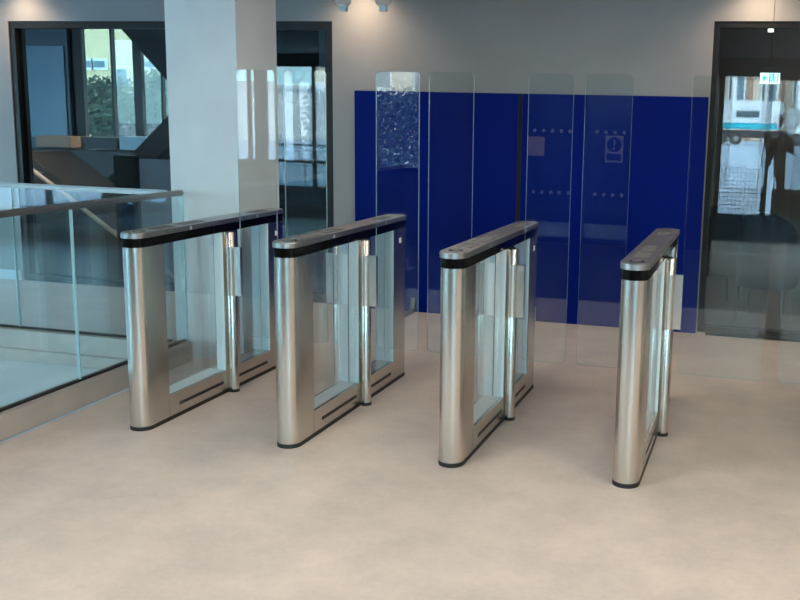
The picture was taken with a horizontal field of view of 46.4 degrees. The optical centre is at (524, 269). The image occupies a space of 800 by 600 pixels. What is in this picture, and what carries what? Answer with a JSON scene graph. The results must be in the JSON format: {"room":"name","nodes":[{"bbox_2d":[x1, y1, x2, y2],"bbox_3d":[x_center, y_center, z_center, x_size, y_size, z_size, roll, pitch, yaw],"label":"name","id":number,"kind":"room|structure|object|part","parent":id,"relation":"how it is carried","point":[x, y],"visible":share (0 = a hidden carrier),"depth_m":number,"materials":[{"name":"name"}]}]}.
{"room":"lobby","nodes":[
{"label":"lobby","id":0,"kind":"room"},
{"bbox_2d":[0,359,128,443],"bbox_3d":[-5.693,0.967,4.274,6.100,0.220,4.820,4,10,13],"label":"floor","id":1,"kind":"structure","parent":0,"point":[19,380],"depth_m":5.75,"materials":[{"name":"white"}]},
{"bbox_2d":[25,29,325,149],"bbox_3d":[-3.762,-1.516,13.295,12.400,4.300,0.200,4,10,13],"label":"wall","id":2,"kind":"structure","parent":0,"point":[33,37],"depth_m":13.68,"materials":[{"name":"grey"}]},
{"bbox_2d":[26,46,68,136],"bbox_3d":[-7.238,-2.683,13.847,0.750,1.350,0.030,4,10,13],"label":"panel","id":3,"kind":"structure","parent":2,"relation":"attached to","point":[46,71],"depth_m":13.82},
{"bbox_2d":[69,29,166,136],"bbox_3d":[-5.556,-2.743,13.543,2.550,1.850,0.080,4,10,13],"label":"window","id":4,"kind":"structure","parent":2,"relation":"in","point":[77,36],"depth_m":13.68,"materials":[{"name":"black"}]},
{"bbox_2d":[0,279,799,599],"bbox_3d":[-1.875,1.015,4.324,13.500,0.300,7.106,4,10,13],"label":"floor","id":5,"kind":"structure","parent":0,"point":[205,503],"depth_m":3.97,"materials":[{"name":"beige concrete"}]},
{"bbox_2d":[0,347,125,368],"bbox_3d":[-5.160,0.453,6.565,5.920,0.078,0.024,4,10,13],"label":"trim","id":6,"kind":"structure","parent":5,"relation":"attached to","point":[99,362],"depth_m":6.07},
{"bbox_2d":[0,182,175,358],"bbox_3d":[-5.114,-0.139,6.531,5.890,1.102,0.110,4,10,13],"label":"glass balustrade","id":7,"kind":"object","parent":5,"relation":"on","point":[15,336],"visible":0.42,"depth_m":6.05,"materials":[{"name":"clear glass"}]},
{"bbox_3d":[-5.101,-0.666,6.445,5.890,0.034,0.038,4,10,13],"label":"handrail","id":8,"kind":"part","parent":7,"relation":"part of","materials":[{"name":"silver metal"}]},
{"bbox_2d":[0,190,192,441],"bbox_3d":[-2.772,0.414,3.520,0.110,1.102,4.960,4,10,13],"label":"glass balustrade","id":9,"kind":"object","parent":5,"relation":"on","point":[17,417],"visible":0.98,"depth_m":4.92,"materials":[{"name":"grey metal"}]},
{"bbox_3d":[-2.759,-0.113,3.433,0.038,0.034,4.960,4,10,13],"label":"handrail","id":10,"kind":"part","parent":9,"relation":"part of","materials":[{"name":"silver metal"}]},
{"bbox_2d":[179,195,188,340],"bbox_3d":[-2.188,0.045,5.895,0.026,1.050,0.012,4,10,13],"label":"trim","id":11,"kind":"structure","parent":9,"relation":"attached to","point":[181,199],"depth_m":5.89,"materials":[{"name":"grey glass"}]},
{"bbox_2d":[120,70,282,430],"bbox_3d":[-1.604,-0.185,5.117,0.441,1.826,1.438,4,10,14],"label":"gate","id":12,"kind":"object","parent":5,"relation":"on","point":[153,402],"visible":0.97,"depth_m":5.05,"materials":[{"name":"silver metal"}]},
{"bbox_3d":[-1.921,0.328,4.641,0.119,0.910,0.200,4,10,14],"label":"panel","id":13,"kind":"part","parent":12,"relation":"part of","materials":[{"name":"silver metal"}]},
{"bbox_3d":[-1.752,-0.271,5.143,0.131,0.026,1.438,4,10,14],"label":"lid","id":14,"kind":"part","parent":12,"relation":"part of","materials":[{"name":"silver metal"}]},
{"bbox_3d":[-1.732,0.181,5.216,0.055,0.797,0.004,4,10,14],"label":"plate","id":15,"kind":"part","parent":12,"relation":"part of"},
{"bbox_3d":[-1.778,0.631,5.279,0.119,0.113,1.019,4,10,14],"label":"rail","id":16,"kind":"part","parent":12,"relation":"part of","materials":[{"name":"silver metal"}]},
{"bbox_3d":[-1.692,0.170,5.286,0.015,0.797,0.150,4,10,14],"label":"hinge casing","id":17,"kind":"part","parent":12,"relation":"part of","materials":[{"name":"silver metal"}]},
{"bbox_3d":[-1.670,0.235,5.261,0.057,0.911,0.074,4,10,14],"label":"post","id":18,"kind":"part","parent":12,"relation":"part of","materials":[{"name":"silver metal"}]},
{"bbox_3d":[-1.610,0.145,5.804,0.119,0.910,0.215,4,10,14],"label":"panel","id":19,"kind":"part","parent":12,"relation":"part of","materials":[{"name":"clear glass"}]},
{"bbox_2d":[164,0,278,358],"bbox_3d":[-1.966,-0.813,6.035,0.490,2.750,0.500,4,10,13],"label":"column","id":20,"kind":"structure","parent":5,"relation":"on","point":[208,41],"depth_m":5.82,"materials":[{"name":"paint"}]},
{"bbox_2d":[272,70,419,448],"bbox_3d":[-0.975,-0.147,4.981,0.711,1.826,1.324,9,12,38],"label":"gate","id":21,"kind":"object","parent":5,"relation":"on","point":[357,280],"visible":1,"depth_m":4.99,"materials":[{"name":"silver metal"}]},
{"bbox_3d":[-1.125,0.379,4.452,0.119,0.910,0.200,4,10,14],"label":"panel","id":22,"kind":"part","parent":21,"relation":"part of","materials":[{"name":"silver metal"}]},
{"bbox_3d":[-1.034,0.275,5.114,0.057,0.911,0.074,4,10,14],"label":"post","id":23,"kind":"part","parent":21,"relation":"part of","materials":[{"name":"silver metal"}]},
{"bbox_3d":[-0.956,-0.220,4.955,0.131,0.026,1.438,4,10,14],"label":"lid","id":24,"kind":"part","parent":21,"relation":"part of","materials":[{"name":"silver metal"}]},
{"bbox_3d":[-0.994,0.228,5.043,0.055,0.797,0.004,4,10,14],"label":"plate","id":25,"kind":"part","parent":21,"relation":"part of","materials":[{"name":"white"}]},
{"bbox_3d":[-0.936,0.232,5.028,0.055,0.797,0.004,4,10,14],"label":"plate","id":26,"kind":"part","parent":21,"relation":"part of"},
{"bbox_3d":[-0.982,0.682,5.090,0.119,0.113,1.019,4,10,14],"label":"rail","id":27,"kind":"part","parent":21,"relation":"part of","materials":[{"name":"silver metal"}]},
{"bbox_3d":[-0.896,0.222,5.098,0.015,0.797,0.150,4,10,14],"label":"hinge casing","id":28,"kind":"part","parent":21,"relation":"part of","materials":[{"name":"silver metal"}]},
{"bbox_3d":[-0.874,0.286,5.073,0.057,0.911,0.074,4,10,14],"label":"post","id":29,"kind":"part","parent":21,"relation":"part of","materials":[{"name":"silver metal"}]},
{"bbox_3d":[-0.814,0.196,5.616,0.119,0.910,0.215,4,10,14],"label":"panel","id":30,"kind":"part","parent":21,"relation":"part of","materials":[{"name":"clear glass"}]},
{"bbox_2d":[354,90,522,316],"bbox_3d":[-0.745,-0.511,7.335,1.403,1.794,0.270,4,10,13],"label":"wall panel","id":31,"kind":"object","parent":5,"relation":"on","point":[446,123],"visible":0.7,"depth_m":7.38,"materials":[{"name":"blue paint"}]},
{"bbox_3d":[-0.049,-0.486,7.290,0.028,1.794,0.035,4,10,13],"label":"edge trim","id":32,"kind":"part","parent":31,"relation":"part of","materials":[{"name":"black"}]},
{"bbox_2d":[427,72,573,467],"bbox_3d":[-0.138,-0.093,4.780,0.705,1.826,1.320,0,9,-10],"label":"gate","id":33,"kind":"object","parent":5,"relation":"on","point":[491,276],"visible":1,"depth_m":4.79,"materials":[{"name":"silver metal"}]},
{"bbox_3d":[-0.320,0.430,4.262,0.119,0.910,0.200,4,10,14],"label":"panel","id":34,"kind":"part","parent":33,"relation":"part of","materials":[{"name":"silver metal"}]},
{"bbox_3d":[-0.229,0.327,4.923,0.057,0.911,0.074,4,10,14],"label":"post","id":35,"kind":"part","parent":33,"relation":"part of","materials":[{"name":"silver metal"}]},
{"bbox_3d":[-0.190,0.280,4.853,0.055,0.797,0.004,4,10,14],"label":"plate","id":36,"kind":"part","parent":33,"relation":"part of","materials":[{"name":"white"}]},
{"bbox_3d":[-0.151,-0.169,4.765,0.131,0.026,1.438,4,10,14],"label":"lid","id":37,"kind":"part","parent":33,"relation":"part of","materials":[{"name":"silver metal"}]},
{"bbox_3d":[-0.132,0.283,4.838,0.055,0.797,0.004,4,10,14],"label":"plate","id":38,"kind":"part","parent":33,"relation":"part of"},
{"bbox_3d":[-0.177,0.733,4.900,0.119,0.113,1.019,4,10,14],"label":"rail","id":39,"kind":"part","parent":33,"relation":"part of","materials":[{"name":"silver metal"}]},
{"bbox_3d":[-0.091,0.273,4.908,0.015,0.797,0.150,4,10,14],"label":"hinge casing","id":40,"kind":"part","parent":33,"relation":"part of","materials":[{"name":"silver metal"}]},
{"bbox_3d":[-0.069,0.338,4.882,0.057,0.911,0.074,4,10,14],"label":"post","id":41,"kind":"part","parent":33,"relation":"part of","materials":[{"name":"silver metal"}]},
{"bbox_3d":[-0.009,0.247,5.426,0.119,0.910,0.215,4,10,14],"label":"panel","id":42,"kind":"part","parent":33,"relation":"part of","materials":[{"name":"silver metal"}]},
{"bbox_2d":[520,94,708,332],"bbox_3d":[0.628,-0.423,7.011,1.419,1.794,0.270,4,10,13],"label":"wall panel","id":43,"kind":"object","parent":5,"relation":"on","point":[660,139],"visible":0.68,"depth_m":7.08,"materials":[{"name":"blue"}]},
{"bbox_2d":[576,74,781,488],"bbox_3d":[0.642,-0.042,4.590,1.208,1.826,0.874,-7,12,-40],"label":"gate","id":44,"kind":"object","parent":5,"relation":"on","point":[651,287],"visible":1,"depth_m":4.08,"materials":[{"name":"silver metal"}]},
{"bbox_3d":[0.475,0.481,4.074,0.119,0.910,0.200,4,10,14],"label":"panel","id":45,"kind":"part","parent":44,"relation":"part of","materials":[{"name":"silver metal"}]},
{"bbox_3d":[0.645,-0.118,4.577,0.131,0.026,1.438,4,10,14],"label":"lid","id":46,"kind":"part","parent":44,"relation":"part of","materials":[{"name":"silver metal"}]},
{"bbox_3d":[0.619,0.784,4.712,0.119,0.113,1.019,4,10,14],"label":"rail","id":47,"kind":"part","parent":44,"relation":"part of","materials":[{"name":"silver metal"}]},
{"bbox_3d":[0.613,0.376,4.391,0.006,0.797,0.524,4,10,14],"label":"glass","id":48,"kind":"part","parent":44,"relation":"part of","materials":[{"name":"clear glass"}]},
{"bbox_3d":[0.664,0.335,4.650,0.055,0.797,0.004,4,10,14],"label":"plate","id":49,"kind":"part","parent":44,"relation":"part of","materials":[{"name":"silver metal"}]},
{"bbox_3d":[0.704,0.324,4.720,0.015,0.797,0.150,4,10,14],"label":"hinge casing","id":50,"kind":"part","parent":44,"relation":"part of","materials":[{"name":"silver metal"}]},
{"bbox_3d":[0.726,0.389,4.694,0.057,0.911,0.074,4,10,14],"label":"post","id":51,"kind":"part","parent":44,"relation":"part of","materials":[{"name":"silver metal"}]},
{"bbox_3d":[0.786,0.298,5.238,0.119,0.910,0.215,4,10,14],"label":"panel","id":52,"kind":"part","parent":44,"relation":"part of","materials":[{"name":"silver metal"}]},
{"bbox_2d":[705,191,799,341],"bbox_3d":[2.441,0.022,6.721,2.140,1.100,0.030,4,10,13],"label":"glass screen","id":53,"kind":"object","parent":5,"relation":"on","point":[706,333],"visible":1,"depth_m":6.96,"materials":[{"name":"black"}]},
{"bbox_2d":[777,85,798,383],"bbox_3d":[1.569,0.017,4.375,0.628,1.826,1.438,4,10,14],"label":"gate","id":54,"kind":"object","parent":5,"relation":"on","point":[798,85],"visible":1,"depth_m":4.50,"materials":[{"name":"clear glass"}]},
{"bbox_2d":[0,0,799,331],"bbox_3d":[-0.989,-0.401,7.688,13.500,4.050,0.200,4,10,13],"label":"wall","id":55,"kind":"structure","parent":0,"point":[662,45],"depth_m":7.23,"materials":[{"name":"paint"}]},
{"bbox_2d":[0,269,21,279],"bbox_3d":[-6.141,-0.041,8.902,2.980,0.090,0.015,4,10,13],"label":"baseboard","id":56,"kind":"structure","parent":55,"relation":"attached to","point":[4,273],"depth_m":8.58,"materials":[{"name":"grey"}]},
{"bbox_2d":[8,21,174,290],"bbox_3d":[-3.782,-1.014,8.228,1.750,2.347,0.080,4,10,13],"label":"window","id":57,"kind":"structure","parent":55,"relation":"in","point":[15,36],"depth_m":8.35,"materials":[{"name":"black"}]},
{"bbox_2d":[276,21,333,302],"bbox_3d":[-2.064,-0.904,7.822,0.987,2.347,0.080,4,10,13],"label":"door","id":58,"kind":"structure","parent":55,"relation":"in","point":[326,26],"depth_m":7.59,"materials":[{"name":"black metal"}]},
{"bbox_2d":[697,21,799,338],"bbox_3d":[2.552,-0.608,6.731,2.408,2.347,0.080,4,10,13],"label":"window","id":59,"kind":"structure","parent":55,"relation":"in","point":[718,25],"depth_m":6.97,"materials":[{"name":"black"}]},
{"bbox_2d":[697,275,799,331],"bbox_3d":[3.772,0.445,8.677,4.600,0.300,3.694,4,10,13],"label":"floor","id":60,"kind":"structure","parent":0,"point":[719,311],"depth_m":8.17,"materials":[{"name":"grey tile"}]},
{"bbox_2d":[707,204,745,308],"bbox_3d":[1.696,-0.137,8.143,0.487,0.922,0.469,1,9,-4],"label":"tub chair","id":61,"kind":"object","parent":60,"relation":"on","point":[724,219],"visible":0.47,"depth_m":7.91,"materials":[{"name":"fabric"}]},
{"bbox_3d":[1.701,-0.285,8.111,0.487,0.620,0.454,1,9,-4],"label":"backrest","id":62,"kind":"part","parent":61,"relation":"part of","materials":[{"name":"fabric"}]},
{"bbox_3d":[1.849,0.133,8.396,0.021,0.314,0.064,9,12,40],"label":"leg","id":63,"kind":"part","parent":61,"relation":"part of","materials":[{"name":"grey metal"}]},
{"bbox_3d":[1.873,0.185,8.083,0.063,0.314,0.022,9,12,40],"label":"leg","id":64,"kind":"part","parent":61,"relation":"part of","materials":[{"name":"grey"}]},
{"bbox_2d":[734,212,799,326],"bbox_3d":[1.975,-0.028,7.518,0.487,0.922,0.469,6,10,27],"label":"tub chair","id":65,"kind":"object","parent":60,"relation":"on","point":[756,262],"visible":0.98,"depth_m":7.32,"materials":[{"name":"fabric"}]},
{"bbox_3d":[1.755,0.271,7.539,0.064,0.314,0.021,-1,10,-17],"label":"leg","id":66,"kind":"part","parent":65,"relation":"part of","materials":[{"name":"grey"}]},
{"bbox_3d":[1.904,0.230,7.816,0.022,0.314,0.063,-1,10,-17],"label":"leg","id":67,"kind":"part","parent":65,"relation":"part of","materials":[{"name":"grey metal"}]},
{"bbox_3d":[1.975,-0.175,7.487,0.487,0.620,0.454,6,10,27],"label":"backrest","id":68,"kind":"part","parent":65,"relation":"part of","materials":[{"name":"fabric"}]},
{"bbox_3d":[2.063,0.305,7.378,0.022,0.314,0.063,-1,10,-17],"label":"leg","id":69,"kind":"part","parent":65,"relation":"part of","materials":[{"name":"grey metal"}]},
{"bbox_3d":[2.213,0.264,7.655,0.064,0.314,0.021,-1,10,-17],"label":"leg","id":70,"kind":"part","parent":65,"relation":"part of","materials":[{"name":"grey metal"}]},
{"bbox_2d":[710,29,799,240],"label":"glass door","id":71,"kind":"structure","parent":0,"point":[747,138],"depth_m":10.54,"materials":[{"name":"glass"}]},
{"bbox_3d":[-2.094,-1.804,2.631,13.500,0.300,9.606,4,10,13],"label":"ceiling","id":72,"kind":"structure","parent":0,"visible":0},
{"bbox_2d":[335,0,350,11],"bbox_3d":[-1.340,-2.111,6.770,0.120,0.397,0.120,4,10,13],"label":"spotlight","id":73,"kind":"object","parent":72,"relation":"attached to","point":[343,4],"visible":1,"depth_m":6.77,"materials":[{"name":"white plastic"}]},
{"bbox_2d":[375,0,390,11],"bbox_3d":[-1.033,-2.090,6.697,0.120,0.398,0.120,4,10,13],"label":"spotlight","id":74,"kind":"object","parent":72,"relation":"attached to","point":[383,4],"visible":1,"depth_m":6.70,"materials":[{"name":"white plastic"}]},
{"bbox_2d":[760,6,780,83],"bbox_3d":[1.786,-1.768,6.585,0.148,0.855,0.040,4,10,13],"label":"exit sign","id":75,"kind":"object","parent":72,"relation":"hanging from","point":[770,75],"visible":1,"depth_m":6.63,"materials":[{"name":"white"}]},
{"bbox_3d":[-4.397,1.074,11.310,12.400,0.200,4.694,4,10,13],"label":"floor","id":76,"kind":"structure","parent":0,"visible":0},
{"bbox_2d":[32,147,134,178],"bbox_3d":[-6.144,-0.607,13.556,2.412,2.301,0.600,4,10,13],"label":"bench","id":77,"kind":"object","parent":76,"relation":"on","point":[101,160],"visible":0.18,"depth_m":13.09,"materials":[{"name":"black"}]},
{"bbox_2d":[35,135,88,147],"bbox_3d":[-6.779,-1.885,13.480,0.600,0.158,0.400,4,10,13],"label":"storage box","id":78,"kind":"object","parent":77,"relation":"on","point":[41,140],"visible":0.9,"depth_m":13.30,"materials":[{"name":"brown"}]},
{"bbox_2d":[84,137,119,148],"bbox_3d":[-6.007,-1.837,13.297,0.537,0.159,0.400,4,10,13],"label":"crate","id":79,"kind":"object","parent":77,"relation":"on","point":[90,142],"visible":0.74,"depth_m":13.11,"materials":[{"name":"black"}]},
{"bbox_2d":[119,136,146,149],"bbox_3d":[-5.497,-1.816,13.175,0.430,0.183,0.400,4,10,13],"label":"crate","id":80,"kind":"object","parent":77,"relation":"on","point":[126,142],"visible":0.5,"depth_m":13.00,"materials":[{"name":"blue"}]},
{"bbox_2d":[32,149,173,278],"bbox_3d":[-4.865,-0.070,10.110,4.900,2.420,0.874,4,10,13],"label":"flight","id":81,"kind":"object","parent":76,"relation":"on","point":[94,228],"visible":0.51,"depth_m":9.79,"materials":[{"name":"grey"}]},
{"bbox_2d":[113,155,141,278],"bbox_3d":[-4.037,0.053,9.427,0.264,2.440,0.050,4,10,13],"label":"display screen","id":82,"kind":"object","parent":76,"relation":"on","point":[126,167],"visible":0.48,"depth_m":9.27,"materials":[{"name":"black"}]},
{"bbox_2d":[139,159,174,282],"bbox_3d":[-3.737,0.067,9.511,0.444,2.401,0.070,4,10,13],"label":"tall cabinet","id":83,"kind":"object","parent":76,"relation":"on","point":[154,173],"visible":0.19,"depth_m":9.35,"materials":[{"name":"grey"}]},
{"bbox_2d":[108,29,319,237],"bbox_3d":[-3.747,-1.058,10.654,2.500,4.250,1.000,4,10,13],"label":"staircase","id":84,"kind":"structure","parent":76,"relation":"on","point":[296,50],"depth_m":10.12,"materials":[{"name":"black metal"}]},
{"bbox_2d":[282,149,326,292],"bbox_3d":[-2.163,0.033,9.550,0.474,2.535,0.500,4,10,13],"label":"glass door","id":85,"kind":"structure","parent":76,"relation":"on","point":[305,169],"depth_m":9.18,"materials":[{"name":"black"}]},
{"label":"outside","id":86,"kind":"structure","parent":0,"visible":0},
{"bbox_3d":[-14.488,-4.817,46.309,110.000,0.200,56.500,4,10,13],"label":"ground","id":87,"kind":"structure","parent":86,"visible":0},
{"bbox_2d":[87,68,133,114],"bbox_3d":[-14.974,-5.104,33.648,2.701,4.453,2.308,8,12,36],"label":"tree","id":88,"kind":"object","parent":87,"relation":"on","point":[101,85],"visible":0.22,"depth_m":33.06,"materials":[{"name":"green plant"}]},
{"bbox_2d":[84,29,159,136],"bbox_3d":[-15.729,-10.323,46.008,27.225,10.700,8.600,4,10,13],"label":"building","id":89,"kind":"structure","parent":87,"relation":"on","point":[97,43],"depth_m":42.75,"materials":[{"name":"white"}]},
{"bbox_3d":[-20.596,-9.642,43.053,0.555,0.293,0.020,4,10,13],"label":"pane","id":90,"kind":"part","parent":89,"relation":"part of","materials":[{"name":"blue glass"}]},
{"bbox_3d":[-19.884,-9.604,42.883,0.605,0.291,0.020,4,10,13],"label":"pane","id":91,"kind":"part","parent":89,"relation":"part of","materials":[{"name":"blue glass"}]},
{"bbox_3d":[-18.737,-8.992,42.697,0.500,0.678,0.020,4,10,13],"label":"pane","id":92,"kind":"part","parent":89,"relation":"part of","materials":[{"name":"blue glass"}]},
{"bbox_3d":[-17.406,-9.483,42.292,0.724,0.263,0.020,4,10,13],"label":"pane","id":93,"kind":"part","parent":89,"relation":"part of","materials":[{"name":"blue glass"}]},
{"bbox_2d":[88,83,167,136],"bbox_3d":[-9.990,-2.757,22.646,1.817,3.623,2.905,5,10,22],"label":"tree","id":94,"kind":"object","parent":87,"relation":"on","point":[99,125],"visible":0.56,"depth_m":22.10,"materials":[{"name":"green plant"}]},
{"bbox_2d":[93,82,167,135],"bbox_3d":[-11.311,-3.640,27.299,1.779,3.801,3.073,8,11,35],"label":"tree","id":95,"kind":"object","parent":87,"relation":"on","point":[148,84],"visible":0.08,"depth_m":27.03,"materials":[{"name":"green plant"}]},
{"bbox_2d":[121,92,152,135],"bbox_3d":[-12.874,-5.192,36.892,8.766,3.667,0.300,4,10,13],"label":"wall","id":96,"kind":"structure","parent":87,"relation":"on","point":[128,92],"depth_m":37.41,"materials":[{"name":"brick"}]},
{"bbox_2d":[145,60,167,99],"bbox_3d":[-13.334,-5.399,34.333,2.354,4.905,3.194,0,9,-10],"label":"tree","id":97,"kind":"object","parent":87,"relation":"on","point":[155,82],"visible":0.19,"depth_m":33.39,"materials":[{"name":"green plant"}]}
]}

